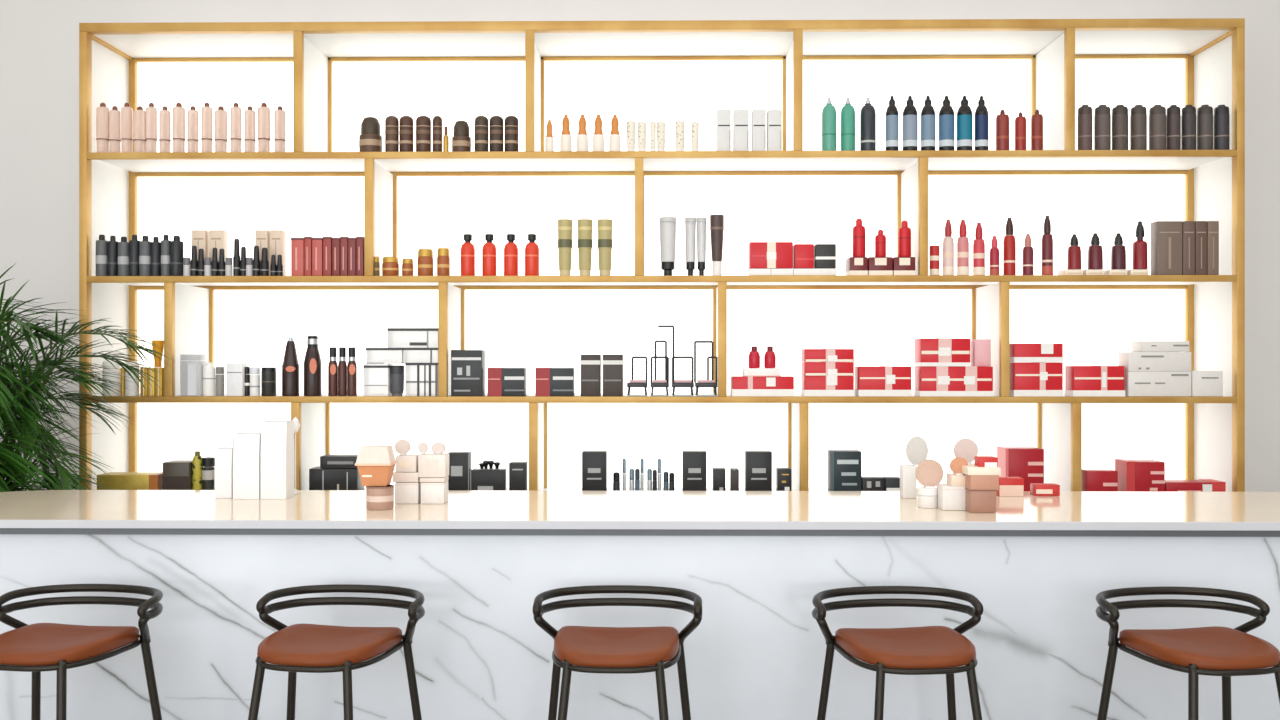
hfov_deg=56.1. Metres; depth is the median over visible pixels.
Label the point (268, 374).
can
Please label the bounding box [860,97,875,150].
shampoo bottle
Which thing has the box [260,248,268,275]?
bottle
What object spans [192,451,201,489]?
bottle
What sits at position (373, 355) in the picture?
case
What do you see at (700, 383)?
tray
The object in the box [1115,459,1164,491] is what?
box
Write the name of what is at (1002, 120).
bottle
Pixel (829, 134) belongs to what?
shampoo bottle
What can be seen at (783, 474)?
box
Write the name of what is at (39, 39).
wall
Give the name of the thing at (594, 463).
box
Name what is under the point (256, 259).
bottle
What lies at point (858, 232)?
bottle
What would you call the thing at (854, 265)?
block
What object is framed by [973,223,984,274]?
bottle
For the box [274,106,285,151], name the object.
tube
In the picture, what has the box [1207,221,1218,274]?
carton
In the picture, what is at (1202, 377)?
print
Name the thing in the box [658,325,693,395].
wire stand
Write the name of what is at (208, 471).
jar
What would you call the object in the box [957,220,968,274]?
bottle
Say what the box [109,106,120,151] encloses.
tube
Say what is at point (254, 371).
canister
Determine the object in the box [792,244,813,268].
gift box
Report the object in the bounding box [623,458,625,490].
tube
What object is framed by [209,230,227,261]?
carton
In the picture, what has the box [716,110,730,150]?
carton
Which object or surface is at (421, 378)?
case
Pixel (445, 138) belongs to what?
bottle
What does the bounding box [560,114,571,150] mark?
oil bottle
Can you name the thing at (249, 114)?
tube
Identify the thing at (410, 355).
case
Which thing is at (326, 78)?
shelving unit
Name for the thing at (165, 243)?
bottle
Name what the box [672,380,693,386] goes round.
tray
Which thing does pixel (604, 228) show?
tube
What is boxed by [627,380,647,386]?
tray
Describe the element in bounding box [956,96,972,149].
bottle
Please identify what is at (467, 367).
print
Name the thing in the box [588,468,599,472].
print
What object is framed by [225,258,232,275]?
jar
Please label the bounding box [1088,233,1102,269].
dropper bottle
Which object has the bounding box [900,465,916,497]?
block
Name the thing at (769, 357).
bottle
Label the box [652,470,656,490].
tube
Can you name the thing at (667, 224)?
tube
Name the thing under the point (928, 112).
bottle
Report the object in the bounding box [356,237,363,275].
box
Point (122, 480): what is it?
case
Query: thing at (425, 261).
jar
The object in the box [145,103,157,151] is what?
tube
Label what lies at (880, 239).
bottle
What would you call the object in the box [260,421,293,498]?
box
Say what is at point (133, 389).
canister
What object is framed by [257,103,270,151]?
tube
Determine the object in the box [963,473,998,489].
box
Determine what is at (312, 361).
bottle
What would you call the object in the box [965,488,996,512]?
box
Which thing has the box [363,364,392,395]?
case
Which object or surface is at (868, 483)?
box
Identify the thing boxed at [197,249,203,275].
bottle
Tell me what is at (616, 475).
tube
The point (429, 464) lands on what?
box
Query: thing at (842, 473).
print
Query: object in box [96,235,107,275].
bottle
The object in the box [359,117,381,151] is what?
jar
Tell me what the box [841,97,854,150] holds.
shampoo bottle
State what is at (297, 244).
box
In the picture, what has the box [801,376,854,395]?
gift box
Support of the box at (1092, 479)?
on the shelving unit at (326, 78)
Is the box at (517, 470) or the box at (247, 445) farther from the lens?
the box at (517, 470)
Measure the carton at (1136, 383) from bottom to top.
0.110 m
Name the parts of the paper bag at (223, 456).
handle, handle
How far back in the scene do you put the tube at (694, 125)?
5.33 m
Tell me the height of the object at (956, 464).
0.060 m
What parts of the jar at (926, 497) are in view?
lid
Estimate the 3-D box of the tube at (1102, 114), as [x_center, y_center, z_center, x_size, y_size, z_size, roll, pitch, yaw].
[2.051,-1.027,5.322,0.070,0.206,0.070,0,0,1]
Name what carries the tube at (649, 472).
on the shelving unit at (326, 78)
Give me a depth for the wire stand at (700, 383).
5.35 m
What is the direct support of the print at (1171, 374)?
attached to the carton at (1136, 383)
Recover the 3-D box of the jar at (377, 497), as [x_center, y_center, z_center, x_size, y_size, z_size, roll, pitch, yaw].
[-0.879,0.464,4.056,0.094,0.077,0.094,0,0,1]
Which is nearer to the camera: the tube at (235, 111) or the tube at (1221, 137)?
the tube at (1221, 137)
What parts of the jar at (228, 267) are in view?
lid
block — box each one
[845,257,867,274]
[867,257,892,274]
[892,257,915,274]
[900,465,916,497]
[936,484,964,509]
[1058,270,1082,274]
[1083,270,1103,274]
[1104,270,1126,274]
[1127,270,1148,274]
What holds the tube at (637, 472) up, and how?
on the shelving unit at (326, 78)
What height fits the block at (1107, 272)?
0.024 m
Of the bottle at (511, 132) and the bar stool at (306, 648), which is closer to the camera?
the bar stool at (306, 648)
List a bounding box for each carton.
[192,230,208,259]
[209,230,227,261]
[255,230,269,275]
[270,230,285,275]
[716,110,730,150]
[733,110,748,150]
[751,110,765,150]
[767,110,781,150]
[1118,352,1190,370]
[1124,371,1190,395]
[1131,341,1188,351]
[1151,221,1181,274]
[1182,221,1194,274]
[1191,371,1222,396]
[1195,221,1206,274]
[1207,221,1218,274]
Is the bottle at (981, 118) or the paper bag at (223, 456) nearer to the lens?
the paper bag at (223, 456)
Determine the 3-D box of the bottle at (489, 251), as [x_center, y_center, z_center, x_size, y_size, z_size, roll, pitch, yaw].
[-0.673,-0.468,5.360,0.066,0.188,0.066,0,0,1]
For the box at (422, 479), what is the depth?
4.19 m
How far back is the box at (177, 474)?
5.34 m
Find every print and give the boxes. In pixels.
[451,466,461,475]
[453,378,479,379]
[454,390,469,391]
[457,368,461,374]
[466,366,469,375]
[478,486,492,489]
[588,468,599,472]
[687,478,701,479]
[688,468,700,472]
[751,478,766,479]
[752,468,765,472]
[837,460,858,463]
[841,472,855,475]
[842,483,856,484]
[1135,382,1150,383]
[1141,355,1163,356]
[1171,374,1188,375]
[1202,377,1218,378]
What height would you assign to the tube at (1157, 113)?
0.205 m
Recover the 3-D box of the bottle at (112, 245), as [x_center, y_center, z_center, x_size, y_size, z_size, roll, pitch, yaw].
[-2.364,-0.466,5.383,0.046,0.183,0.046,0,0,1]
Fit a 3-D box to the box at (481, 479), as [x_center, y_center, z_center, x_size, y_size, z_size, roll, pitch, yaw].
[-0.674,0.553,5.359,0.149,0.130,0.081,0,0,1]
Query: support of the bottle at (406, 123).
on the shelving unit at (326, 78)
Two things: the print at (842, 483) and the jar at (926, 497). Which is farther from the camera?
the print at (842, 483)
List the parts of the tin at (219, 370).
lid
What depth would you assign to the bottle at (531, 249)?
5.33 m
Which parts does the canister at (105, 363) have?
lid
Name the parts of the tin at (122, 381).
lid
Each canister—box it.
[102,361,119,395]
[125,361,139,395]
[250,367,259,395]
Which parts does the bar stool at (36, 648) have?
leg, leg, seat, seat frame, rail, leg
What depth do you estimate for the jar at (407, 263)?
5.34 m
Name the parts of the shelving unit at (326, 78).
post, panel, rail, post, post, divider panel, post, post, post, divider panel, divider panel, post, post, post, divider panel, post, post, divider panel, post, post, post, divider panel, divider panel, post, post, post, post, rail, rail, rail, rail, shelf rail, shelf rail, shelf rail, post, divider panel, post, post, divider panel, post, divider panel, post, post, post, divider panel, post, post, divider panel, post, post, post, divider panel, divider panel, post, post, post, rail, panel, post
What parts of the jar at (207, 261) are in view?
lid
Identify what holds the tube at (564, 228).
on the shelving unit at (326, 78)
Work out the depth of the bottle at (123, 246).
5.36 m
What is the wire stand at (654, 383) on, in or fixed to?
on the shelving unit at (326, 78)
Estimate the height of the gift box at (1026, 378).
0.151 m
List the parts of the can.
lid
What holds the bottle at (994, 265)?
on the shelving unit at (326, 78)
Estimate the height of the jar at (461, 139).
0.149 m
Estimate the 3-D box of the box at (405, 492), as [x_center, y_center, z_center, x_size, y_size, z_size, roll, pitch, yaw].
[-0.816,0.466,4.235,0.082,0.073,0.091,0,0,1]
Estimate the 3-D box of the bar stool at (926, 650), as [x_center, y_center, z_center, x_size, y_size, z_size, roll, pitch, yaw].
[0.754,1.104,3.393,0.520,0.832,0.546,0,0,-6]
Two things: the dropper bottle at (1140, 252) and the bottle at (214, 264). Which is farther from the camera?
the bottle at (214, 264)
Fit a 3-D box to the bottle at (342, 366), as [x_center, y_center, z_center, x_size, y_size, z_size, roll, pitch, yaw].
[-1.331,0.052,5.369,0.040,0.217,0.040,0,0,1]
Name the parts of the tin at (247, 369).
lid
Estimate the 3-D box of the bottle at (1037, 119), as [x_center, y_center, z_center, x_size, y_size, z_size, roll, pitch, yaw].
[1.762,-1.017,5.326,0.052,0.186,0.052,0,0,1]
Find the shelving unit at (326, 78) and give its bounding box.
[79,18,1244,491]
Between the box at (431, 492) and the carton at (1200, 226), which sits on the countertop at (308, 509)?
the box at (431, 492)
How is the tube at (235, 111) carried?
on the shelving unit at (326, 78)
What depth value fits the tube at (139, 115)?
5.36 m
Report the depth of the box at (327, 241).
5.33 m
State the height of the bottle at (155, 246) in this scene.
0.178 m
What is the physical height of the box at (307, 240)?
0.174 m
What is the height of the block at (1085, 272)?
0.024 m
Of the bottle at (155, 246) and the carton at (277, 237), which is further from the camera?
the carton at (277, 237)
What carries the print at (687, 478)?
attached to the box at (693, 462)
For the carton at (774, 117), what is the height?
0.183 m
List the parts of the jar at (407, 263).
lid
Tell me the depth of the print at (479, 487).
5.32 m
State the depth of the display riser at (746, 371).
5.30 m
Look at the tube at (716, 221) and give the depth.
5.33 m
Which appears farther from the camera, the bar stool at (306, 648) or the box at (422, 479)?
the box at (422, 479)
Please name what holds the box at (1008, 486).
on the countertop at (308, 509)
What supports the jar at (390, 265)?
on the shelving unit at (326, 78)
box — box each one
[140,367,148,395]
[148,367,155,395]
[155,367,163,395]
[162,460,191,489]
[180,355,207,395]
[226,363,247,395]
[291,238,303,275]
[304,237,312,275]
[312,238,322,275]
[323,237,332,275]
[332,238,339,275]
[340,237,348,275]
[348,238,355,275]
[355,445,396,465]
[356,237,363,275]
[357,464,394,485]
[393,471,420,481]
[394,481,421,503]
[396,454,419,471]
[418,453,448,476]
[420,476,448,481]
[420,481,447,503]
[448,452,471,489]
[451,350,484,395]
[471,468,506,490]
[487,368,526,395]
[509,462,526,490]
[535,368,574,395]
[580,355,600,395]
[582,451,606,490]
[602,355,623,395]
[682,451,705,490]
[712,467,725,490]
[730,376,794,395]
[730,468,738,490]
[745,451,771,490]
[748,242,792,269]
[776,467,791,490]
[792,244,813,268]
[801,349,853,361]
[801,362,853,375]
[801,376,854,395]
[813,244,835,268]
[828,450,860,490]
[854,366,911,395]
[861,476,883,490]
[882,476,899,490]
[914,338,970,365]
[914,366,993,395]
[947,474,964,486]
[962,465,1000,474]
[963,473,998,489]
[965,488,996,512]
[970,340,990,365]
[996,477,1023,495]
[997,446,1043,490]
[1010,343,1062,361]
[1010,362,1063,395]
[1030,483,1059,495]
[1064,366,1124,395]
[1082,469,1117,490]
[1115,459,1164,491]
[1165,479,1225,491]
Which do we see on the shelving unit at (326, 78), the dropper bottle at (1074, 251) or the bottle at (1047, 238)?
the bottle at (1047, 238)
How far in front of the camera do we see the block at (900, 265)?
5.29 m
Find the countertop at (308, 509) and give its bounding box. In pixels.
[0,490,1279,530]
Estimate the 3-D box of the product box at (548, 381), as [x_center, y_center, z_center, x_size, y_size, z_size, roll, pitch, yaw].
[-0.379,0.098,5.365,0.168,0.126,0.104,0,0,1]
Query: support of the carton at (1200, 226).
on the shelving unit at (326, 78)
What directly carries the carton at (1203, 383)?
on the shelving unit at (326, 78)
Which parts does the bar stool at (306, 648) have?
leg, leg, seat frame, seat, rail, leg, leg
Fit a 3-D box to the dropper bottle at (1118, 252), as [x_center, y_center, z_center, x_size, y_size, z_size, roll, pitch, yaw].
[2.122,-0.482,5.321,0.063,0.163,0.063,0,0,1]
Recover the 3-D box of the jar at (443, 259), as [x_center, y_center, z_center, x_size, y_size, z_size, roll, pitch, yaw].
[-0.878,-0.436,5.363,0.059,0.125,0.059,0,0,1]
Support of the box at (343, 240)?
on the shelving unit at (326, 78)
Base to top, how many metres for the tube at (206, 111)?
0.229 m
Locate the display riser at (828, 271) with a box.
[748,268,835,274]
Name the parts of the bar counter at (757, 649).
shadow trim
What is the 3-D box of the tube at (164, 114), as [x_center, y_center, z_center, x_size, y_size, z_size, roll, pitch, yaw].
[-2.130,-1.031,5.380,0.050,0.213,0.050,0,0,1]
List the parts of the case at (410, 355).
lid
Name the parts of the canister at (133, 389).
lid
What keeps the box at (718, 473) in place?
on the shelving unit at (326, 78)
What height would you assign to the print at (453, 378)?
0.008 m
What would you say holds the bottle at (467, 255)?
on the shelving unit at (326, 78)
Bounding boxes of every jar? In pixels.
[183,258,190,275]
[202,457,214,489]
[204,258,211,275]
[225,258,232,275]
[246,258,252,275]
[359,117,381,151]
[366,485,393,509]
[374,257,379,275]
[382,257,398,275]
[402,258,413,275]
[417,249,433,275]
[437,248,449,275]
[452,120,470,151]
[917,487,937,507]
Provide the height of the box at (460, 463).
0.205 m
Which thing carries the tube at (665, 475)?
on the shelving unit at (326, 78)
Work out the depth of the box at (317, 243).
5.33 m
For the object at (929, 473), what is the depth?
4.09 m
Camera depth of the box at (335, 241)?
5.33 m
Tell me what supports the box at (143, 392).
on the shelving unit at (326, 78)
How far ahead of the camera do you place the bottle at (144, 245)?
5.36 m
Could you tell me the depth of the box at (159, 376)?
5.34 m
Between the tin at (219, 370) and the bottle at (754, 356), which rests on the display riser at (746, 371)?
the bottle at (754, 356)
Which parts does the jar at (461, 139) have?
lid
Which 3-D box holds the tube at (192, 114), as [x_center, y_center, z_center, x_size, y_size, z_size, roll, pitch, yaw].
[-2.003,-1.031,5.378,0.050,0.213,0.050,0,0,1]
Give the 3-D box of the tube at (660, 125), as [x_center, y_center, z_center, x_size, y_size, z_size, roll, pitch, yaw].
[0.094,-0.994,5.349,0.040,0.140,0.040,0,0,1]
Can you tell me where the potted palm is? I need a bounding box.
[0,264,173,491]
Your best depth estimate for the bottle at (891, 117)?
5.31 m
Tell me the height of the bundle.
0.038 m
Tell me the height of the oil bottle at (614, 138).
0.170 m
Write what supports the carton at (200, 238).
on the shelving unit at (326, 78)
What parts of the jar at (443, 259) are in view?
lid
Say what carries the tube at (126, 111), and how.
on the shelving unit at (326, 78)
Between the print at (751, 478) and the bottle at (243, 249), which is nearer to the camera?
the print at (751, 478)
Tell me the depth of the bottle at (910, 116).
5.31 m
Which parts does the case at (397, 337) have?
lid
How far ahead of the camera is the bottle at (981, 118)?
5.31 m
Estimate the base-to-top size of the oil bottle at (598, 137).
0.170 m
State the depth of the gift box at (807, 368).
5.30 m
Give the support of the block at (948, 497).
on the countertop at (308, 509)
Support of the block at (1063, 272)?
on the shelving unit at (326, 78)
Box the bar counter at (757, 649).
[0,528,1279,719]
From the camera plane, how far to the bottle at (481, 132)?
5.33 m
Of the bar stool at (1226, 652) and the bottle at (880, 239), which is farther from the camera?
the bottle at (880, 239)
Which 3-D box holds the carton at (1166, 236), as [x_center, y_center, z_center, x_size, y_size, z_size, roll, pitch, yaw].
[2.330,-0.493,5.312,0.112,0.237,0.072,0,0,1]
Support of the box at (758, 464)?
on the shelving unit at (326, 78)
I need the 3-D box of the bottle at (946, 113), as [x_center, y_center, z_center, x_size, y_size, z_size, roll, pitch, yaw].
[1.362,-1.049,5.332,0.069,0.250,0.069,0,0,1]
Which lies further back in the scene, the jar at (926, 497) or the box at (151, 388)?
the box at (151, 388)
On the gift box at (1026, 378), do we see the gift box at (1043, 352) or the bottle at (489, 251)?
the gift box at (1043, 352)
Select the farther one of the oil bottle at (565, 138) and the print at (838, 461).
the oil bottle at (565, 138)
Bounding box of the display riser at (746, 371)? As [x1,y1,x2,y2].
[743,368,780,375]
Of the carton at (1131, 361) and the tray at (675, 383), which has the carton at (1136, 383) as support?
the carton at (1131, 361)
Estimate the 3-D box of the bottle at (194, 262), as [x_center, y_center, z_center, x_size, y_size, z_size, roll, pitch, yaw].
[-1.998,-0.443,5.378,0.032,0.138,0.032,0,0,1]
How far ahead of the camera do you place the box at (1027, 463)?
5.29 m
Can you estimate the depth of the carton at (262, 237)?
5.44 m
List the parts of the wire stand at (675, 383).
wire frame, wire frame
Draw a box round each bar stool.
[0,584,162,719]
[248,584,424,719]
[533,585,701,719]
[812,586,982,719]
[1096,586,1279,719]
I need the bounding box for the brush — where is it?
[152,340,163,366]
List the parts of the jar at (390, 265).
lid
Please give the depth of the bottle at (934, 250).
5.31 m
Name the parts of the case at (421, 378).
lid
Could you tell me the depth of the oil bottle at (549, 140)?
5.34 m
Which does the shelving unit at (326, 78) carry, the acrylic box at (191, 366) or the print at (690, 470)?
the acrylic box at (191, 366)
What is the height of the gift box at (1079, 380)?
0.136 m
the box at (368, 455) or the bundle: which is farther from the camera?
the bundle
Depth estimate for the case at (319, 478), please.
5.33 m
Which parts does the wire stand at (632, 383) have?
wire frame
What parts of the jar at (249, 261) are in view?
lid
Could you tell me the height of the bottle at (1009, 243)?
0.257 m
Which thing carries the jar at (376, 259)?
on the shelving unit at (326, 78)
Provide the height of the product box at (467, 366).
0.205 m
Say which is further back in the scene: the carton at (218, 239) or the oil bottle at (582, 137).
the carton at (218, 239)
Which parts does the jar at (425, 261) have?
lid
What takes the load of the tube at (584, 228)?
on the shelving unit at (326, 78)
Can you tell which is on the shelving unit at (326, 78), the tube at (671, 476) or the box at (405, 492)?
the tube at (671, 476)
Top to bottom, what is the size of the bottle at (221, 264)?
0.124 m
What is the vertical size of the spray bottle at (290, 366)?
0.327 m
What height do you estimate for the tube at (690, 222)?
0.260 m
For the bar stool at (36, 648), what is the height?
0.832 m
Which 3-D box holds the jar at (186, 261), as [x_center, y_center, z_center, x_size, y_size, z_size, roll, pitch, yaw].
[-2.030,-0.416,5.379,0.031,0.084,0.031,0,0,1]
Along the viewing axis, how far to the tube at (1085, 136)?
5.30 m
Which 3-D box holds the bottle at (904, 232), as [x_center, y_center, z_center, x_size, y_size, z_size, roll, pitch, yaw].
[1.176,-0.537,5.334,0.059,0.162,0.059,0,0,1]
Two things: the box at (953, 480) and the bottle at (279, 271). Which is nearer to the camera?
the box at (953, 480)
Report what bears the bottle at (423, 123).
on the shelving unit at (326, 78)
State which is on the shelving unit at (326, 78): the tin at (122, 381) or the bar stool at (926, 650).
the tin at (122, 381)
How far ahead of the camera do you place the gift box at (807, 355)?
5.30 m
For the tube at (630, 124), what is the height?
0.145 m
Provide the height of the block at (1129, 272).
0.024 m
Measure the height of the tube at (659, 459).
0.179 m
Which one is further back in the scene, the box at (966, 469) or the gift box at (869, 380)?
the gift box at (869, 380)
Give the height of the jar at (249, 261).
0.084 m
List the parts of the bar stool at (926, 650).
leg, leg, rail, seat, seat frame, leg, leg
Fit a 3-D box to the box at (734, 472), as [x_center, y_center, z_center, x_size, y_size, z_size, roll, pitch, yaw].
[0.420,0.551,5.344,0.035,0.134,0.081,0,0,1]
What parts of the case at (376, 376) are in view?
lid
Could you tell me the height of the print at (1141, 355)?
0.009 m
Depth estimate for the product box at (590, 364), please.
5.31 m
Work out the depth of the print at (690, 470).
5.31 m
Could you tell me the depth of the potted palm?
4.97 m
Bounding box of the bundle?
[479,460,499,468]
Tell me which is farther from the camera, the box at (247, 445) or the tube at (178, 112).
the tube at (178, 112)
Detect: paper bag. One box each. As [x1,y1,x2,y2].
[215,427,233,497]
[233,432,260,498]
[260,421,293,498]
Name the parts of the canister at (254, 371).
lid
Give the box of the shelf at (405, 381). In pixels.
[405,381,434,382]
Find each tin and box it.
[120,368,124,395]
[216,367,223,395]
[245,367,249,395]
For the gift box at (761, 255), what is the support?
on the display riser at (828, 271)
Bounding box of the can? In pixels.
[261,367,275,395]
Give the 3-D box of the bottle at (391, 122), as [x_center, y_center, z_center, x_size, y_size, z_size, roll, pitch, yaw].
[-1.109,-1.007,5.366,0.061,0.166,0.061,0,0,1]
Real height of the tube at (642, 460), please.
0.179 m
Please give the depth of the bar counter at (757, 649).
3.78 m
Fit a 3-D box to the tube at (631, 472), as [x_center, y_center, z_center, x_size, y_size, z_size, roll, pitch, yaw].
[-0.037,0.551,5.351,0.024,0.132,0.024,0,0,1]
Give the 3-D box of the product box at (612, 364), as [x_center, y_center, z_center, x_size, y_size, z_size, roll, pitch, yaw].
[-0.120,0.068,5.362,0.091,0.185,0.102,0,0,1]
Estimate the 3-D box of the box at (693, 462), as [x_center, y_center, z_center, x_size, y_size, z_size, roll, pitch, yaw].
[0.242,0.512,5.346,0.105,0.211,0.082,0,0,1]
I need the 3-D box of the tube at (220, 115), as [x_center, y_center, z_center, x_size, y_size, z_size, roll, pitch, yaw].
[-1.877,-1.030,5.377,0.057,0.213,0.057,0,0,1]
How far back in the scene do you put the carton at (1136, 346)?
5.28 m
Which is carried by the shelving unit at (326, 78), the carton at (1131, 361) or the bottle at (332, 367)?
the bottle at (332, 367)
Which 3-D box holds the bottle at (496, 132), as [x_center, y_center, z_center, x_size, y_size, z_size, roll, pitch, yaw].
[-0.641,-1.006,5.359,0.064,0.164,0.064,0,0,1]
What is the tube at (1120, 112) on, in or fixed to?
on the shelving unit at (326, 78)
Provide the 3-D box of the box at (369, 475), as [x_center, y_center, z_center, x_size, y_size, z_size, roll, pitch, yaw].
[-0.891,0.389,4.057,0.111,0.071,0.089,0,0,1]
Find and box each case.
[97,472,162,489]
[309,466,364,489]
[320,454,357,467]
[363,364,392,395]
[366,348,404,363]
[387,328,437,347]
[403,348,437,362]
[405,363,437,395]
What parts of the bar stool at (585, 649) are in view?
leg, leg, seat, seat frame, rail, leg, leg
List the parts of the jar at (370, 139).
lid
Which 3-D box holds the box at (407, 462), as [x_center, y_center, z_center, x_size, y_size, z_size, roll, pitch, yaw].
[-0.818,0.363,4.230,0.072,0.056,0.081,0,0,1]
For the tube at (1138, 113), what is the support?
on the shelving unit at (326, 78)
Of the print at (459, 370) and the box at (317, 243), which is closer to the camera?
the print at (459, 370)
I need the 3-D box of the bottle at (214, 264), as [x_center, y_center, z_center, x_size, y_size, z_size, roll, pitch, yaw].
[-1.904,-0.438,5.377,0.031,0.129,0.031,0,0,1]
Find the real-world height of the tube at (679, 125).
0.144 m
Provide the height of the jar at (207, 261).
0.084 m
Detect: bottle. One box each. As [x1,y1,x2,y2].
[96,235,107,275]
[107,236,117,275]
[118,237,128,275]
[129,235,139,275]
[139,236,150,275]
[150,237,160,275]
[161,235,169,275]
[170,236,183,275]
[190,246,197,275]
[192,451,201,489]
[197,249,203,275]
[203,362,215,395]
[211,248,217,275]
[218,249,225,275]
[233,239,240,275]
[240,247,245,275]
[253,246,259,275]
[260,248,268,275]
[270,255,276,275]
[276,255,282,275]
[282,323,298,395]
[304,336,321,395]
[328,347,337,395]
[338,347,346,395]
[347,347,356,395]
[385,116,398,151]
[399,116,413,151]
[416,116,430,151]
[433,116,441,151]
[443,127,448,151]
[460,234,474,275]
[474,116,488,150]
[482,234,496,275]
[489,116,503,150]
[504,116,518,150]
[504,234,517,275]
[525,234,538,275]
[545,120,553,150]
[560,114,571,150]
[577,114,587,150]
[593,114,603,150]
[609,114,620,150]
[748,346,759,367]
[764,346,775,367]
[822,97,836,150]
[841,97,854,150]
[852,219,865,256]
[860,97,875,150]
[875,230,885,256]
[885,96,898,149]
[898,221,910,256]
[902,96,917,149]
[921,96,934,149]
[929,245,939,274]
[939,96,954,149]
[943,220,953,274]
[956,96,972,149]
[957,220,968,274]
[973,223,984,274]
[974,96,988,149]
[989,236,999,274]
[996,110,1008,149]
[1003,218,1015,274]
[1015,112,1025,149]
[1022,234,1033,274]
[1031,110,1042,149]
[1041,216,1052,274]
[1067,234,1080,269]
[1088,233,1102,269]
[1111,233,1125,269]
[1132,221,1147,269]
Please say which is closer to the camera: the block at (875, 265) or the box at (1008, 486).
the box at (1008, 486)
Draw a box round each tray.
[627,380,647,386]
[651,380,668,386]
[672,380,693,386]
[695,380,716,386]
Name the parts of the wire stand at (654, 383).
wire frame, wire frame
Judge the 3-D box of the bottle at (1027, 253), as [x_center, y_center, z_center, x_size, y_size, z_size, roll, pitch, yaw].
[1.722,-0.467,5.327,0.048,0.186,0.048,0,0,1]
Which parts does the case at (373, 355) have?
lid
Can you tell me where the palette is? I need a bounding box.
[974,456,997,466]
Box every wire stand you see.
[627,356,647,395]
[650,340,668,395]
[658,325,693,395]
[694,341,717,395]
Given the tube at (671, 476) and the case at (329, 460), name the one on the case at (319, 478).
the case at (329, 460)
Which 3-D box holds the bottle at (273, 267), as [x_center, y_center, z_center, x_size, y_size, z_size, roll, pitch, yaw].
[-1.640,-0.422,5.373,0.028,0.097,0.028,0,0,1]
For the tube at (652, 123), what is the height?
0.144 m
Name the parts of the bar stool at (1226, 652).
leg, rail, leg, seat frame, seat, leg, leg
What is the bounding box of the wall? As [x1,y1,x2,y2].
[0,0,1279,491]
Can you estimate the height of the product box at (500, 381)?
0.126 m
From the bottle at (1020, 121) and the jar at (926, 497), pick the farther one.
the bottle at (1020, 121)
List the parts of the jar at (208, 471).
lid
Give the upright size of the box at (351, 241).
0.169 m
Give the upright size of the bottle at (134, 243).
0.187 m
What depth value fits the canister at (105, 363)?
5.35 m
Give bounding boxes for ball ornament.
[292,417,299,493]
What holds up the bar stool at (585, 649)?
on the floor
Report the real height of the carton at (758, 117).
0.183 m
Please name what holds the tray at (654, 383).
on the wire stand at (654, 383)
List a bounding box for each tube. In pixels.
[96,103,109,151]
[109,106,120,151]
[121,103,132,151]
[133,106,145,151]
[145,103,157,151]
[159,106,170,151]
[172,103,185,151]
[187,106,198,151]
[201,102,212,151]
[214,106,227,151]
[230,103,241,151]
[244,106,255,151]
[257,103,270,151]
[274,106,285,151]
[390,365,403,395]
[557,219,572,275]
[577,219,592,275]
[597,219,612,275]
[613,472,619,490]
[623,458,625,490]
[627,120,634,150]
[629,469,633,490]
[635,469,639,490]
[638,121,645,150]
[640,458,643,490]
[647,469,651,490]
[650,120,655,150]
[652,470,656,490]
[656,121,664,150]
[658,458,660,490]
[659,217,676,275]
[663,472,668,490]
[669,473,674,490]
[675,120,684,150]
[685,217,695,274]
[691,121,698,150]
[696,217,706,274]
[710,214,723,274]
[1077,105,1092,149]
[1094,105,1110,149]
[1112,105,1127,149]
[1130,105,1146,149]
[1149,105,1165,149]
[1166,105,1180,149]
[1181,105,1195,149]
[1197,105,1212,149]
[1213,105,1229,149]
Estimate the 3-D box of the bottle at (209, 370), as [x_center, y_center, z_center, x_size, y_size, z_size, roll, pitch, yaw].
[-1.931,0.086,5.378,0.056,0.150,0.056,0,0,1]
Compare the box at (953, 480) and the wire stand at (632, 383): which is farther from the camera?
the wire stand at (632, 383)
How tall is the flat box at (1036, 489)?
0.040 m
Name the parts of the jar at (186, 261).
lid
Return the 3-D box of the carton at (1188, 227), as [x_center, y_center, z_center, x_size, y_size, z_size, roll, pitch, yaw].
[2.415,-0.493,5.311,0.051,0.237,0.072,0,0,1]
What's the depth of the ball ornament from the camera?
4.50 m
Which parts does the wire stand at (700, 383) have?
wire frame, wire frame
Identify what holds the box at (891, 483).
on the shelving unit at (326, 78)
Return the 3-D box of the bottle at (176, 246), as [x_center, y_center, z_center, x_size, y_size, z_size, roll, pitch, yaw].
[-2.076,-0.465,5.380,0.058,0.183,0.058,0,0,1]

